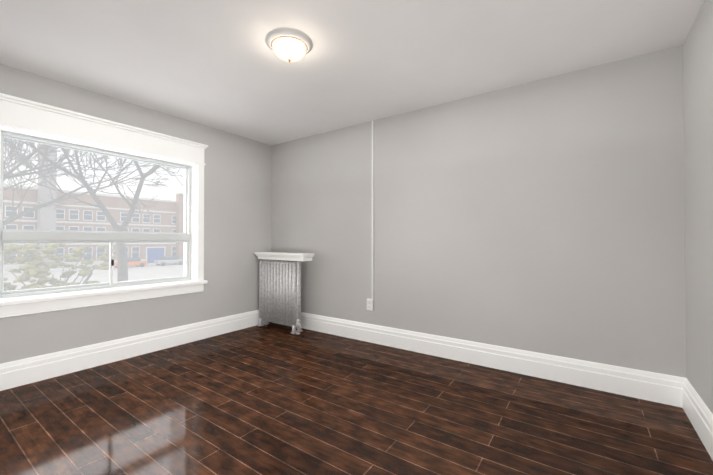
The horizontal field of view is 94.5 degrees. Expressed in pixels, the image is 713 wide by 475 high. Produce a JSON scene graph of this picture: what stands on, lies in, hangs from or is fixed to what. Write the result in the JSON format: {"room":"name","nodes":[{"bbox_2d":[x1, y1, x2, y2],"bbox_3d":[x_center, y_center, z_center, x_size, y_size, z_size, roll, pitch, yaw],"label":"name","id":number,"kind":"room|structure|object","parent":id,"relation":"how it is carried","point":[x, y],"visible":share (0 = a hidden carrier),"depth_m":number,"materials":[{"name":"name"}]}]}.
{"room":"empty room","nodes":[
{"label":"empty room","id":0,"kind":"room"},
{"bbox_2d":[0,64,271,363],"bbox_3d":[-2.400,-0.078,3.383,0.300,2.550,3.640,0,-1,35],"label":"wall","id":1,"kind":"structure","parent":0,"point":[237,197],"depth_m":3.82,"materials":[{"name":"grey paint"}]},
{"bbox_2d":[0,93,207,317],"bbox_3d":[-2.425,-0.238,3.290,0.348,1.742,1.805,0,-1,35],"label":"window","id":2,"kind":"structure","parent":1,"relation":"in","point":[23,120],"depth_m":3.14,"materials":[{"name":"white plastic"}]},
{"bbox_2d":[0,310,264,390],"bbox_3d":[-2.267,1.094,3.278,0.026,0.205,3.640,0,-1,35],"label":"baseboard","id":3,"kind":"structure","parent":1,"relation":"attached to","point":[20,372],"depth_m":3.15,"materials":[{"name":"white wood"}]},
{"bbox_2d":[0,0,704,145],"bbox_3d":[-0.506,-1.441,2.075,4.920,0.150,4.240,0,-1,35],"label":"ceiling","id":4,"kind":"structure","parent":0,"point":[219,65],"depth_m":2.39,"materials":[{"name":"paint"}]},
{"bbox_2d":[265,27,312,61],"bbox_3d":[-0.468,-1.294,2.303,0.326,0.141,0.326,0,-1,35],"label":"ceiling light","id":5,"kind":"object","parent":4,"relation":"attached to","point":[286,44],"visible":1,"depth_m":2.22,"materials":[{"name":"white glass"}]},
{"bbox_2d":[0,322,712,474],"bbox_3d":[-0.506,1.244,2.047,4.920,0.120,4.240,0,-1,35],"label":"floor","id":6,"kind":"structure","parent":0,"point":[270,398],"depth_m":2.15,"materials":[{"name":"laminate"}]},
{"bbox_2d":[254,252,314,334],"bbox_3d":[-0.965,0.704,4.327,0.925,1.006,0.207,0,-1,35],"label":"radiator","id":7,"kind":"object","parent":6,"relation":"on","point":[279,287],"visible":1,"depth_m":4.28,"materials":[{"name":"silver metal"}]},
{"bbox_2d":[271,45,685,377],"bbox_3d":[0.621,-0.075,3.676,4.920,2.550,0.300,0,-1,35],"label":"wall","id":8,"kind":"structure","parent":0,"point":[546,216],"depth_m":2.93,"materials":[{"name":"grey paint"}]},
{"bbox_2d":[367,120,373,310],"bbox_3d":[0.155,-0.255,3.797,0.086,2.185,0.037,0,-1,35],"label":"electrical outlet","id":9,"kind":"object","parent":8,"relation":"attached to","point":[370,304],"visible":0.98,"depth_m":3.78,"materials":[{"name":"white plastic"}]},
{"bbox_2d":[301,312,685,407],"bbox_3d":[0.528,1.096,3.530,4.320,0.205,0.026,0,-1,35],"label":"baseboard","id":10,"kind":"structure","parent":8,"relation":"attached to","point":[650,386],"depth_m":2.88,"materials":[{"name":"white wood"}]},
{"bbox_2d":[683,0,712,413],"bbox_3d":[1.388,-0.105,0.739,0.300,2.550,3.640,0,-1,35],"label":"wall","id":11,"kind":"structure","parent":0,"point":[698,104],"depth_m":2.01,"materials":[{"name":"grey paint"}]},
{"bbox_2d":[682,378,712,459],"bbox_3d":[1.254,1.069,0.820,0.026,0.205,3.640,0,-1,35],"label":"baseboard","id":12,"kind":"structure","parent":11,"relation":"attached to","point":[698,412],"depth_m":1.97,"materials":[{"name":"white wood"}]},
{"label":"outside","id":13,"kind":"structure","parent":0,"visible":0},
{"bbox_2d":[4,263,182,289],"bbox_3d":[-49.591,4.849,58.459,139.200,0.420,200.000,0,-1,35],"label":"ground","id":14,"kind":"structure","parent":13,"point":[134,272],"depth_m":42.06,"materials":[{"name":"white snow"}]},
{"bbox_2d":[4,243,116,290],"bbox_3d":[-6.346,2.171,6.787,2.464,4.125,2.531,0,-1,35],"label":"shrub","id":15,"kind":"object","parent":14,"relation":"on","point":[50,245],"depth_m":6.51,"materials":[{"name":"green plant"}]},
{"bbox_2d":[3,137,183,281],"bbox_3d":[-10.038,-3.837,14.612,15.176,16.356,13.376,0,-1,35],"label":"trees","id":16,"kind":"object","parent":14,"relation":"on","point":[101,204],"depth_m":15.02,"materials":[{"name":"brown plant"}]},
{"bbox_2d":[3,143,183,269],"bbox_3d":[-41.931,-5.954,65.479,16.250,21.330,120.500,0,-1,35],"label":"building","id":17,"kind":"structure","parent":14,"relation":"on","point":[111,210],"depth_m":53.00,"materials":[{"name":"red brick"}]},
{"bbox_2d":[114,257,146,266],"bbox_3d":[-35.533,3.941,51.702,1.840,1.500,4.400,0,-1,35],"label":"car","id":18,"kind":"object","parent":14,"relation":"on","point":[137,262],"depth_m":51.58,"materials":[{"name":"orange"}]},
{"bbox_2d":[154,256,182,265],"bbox_3d":[-32.098,3.991,56.621,1.840,1.500,4.400,0,-1,35],"label":"car","id":19,"kind":"object","parent":14,"relation":"on","point":[167,259],"depth_m":55.94,"materials":[{"name":"silver metal"}]}
]}

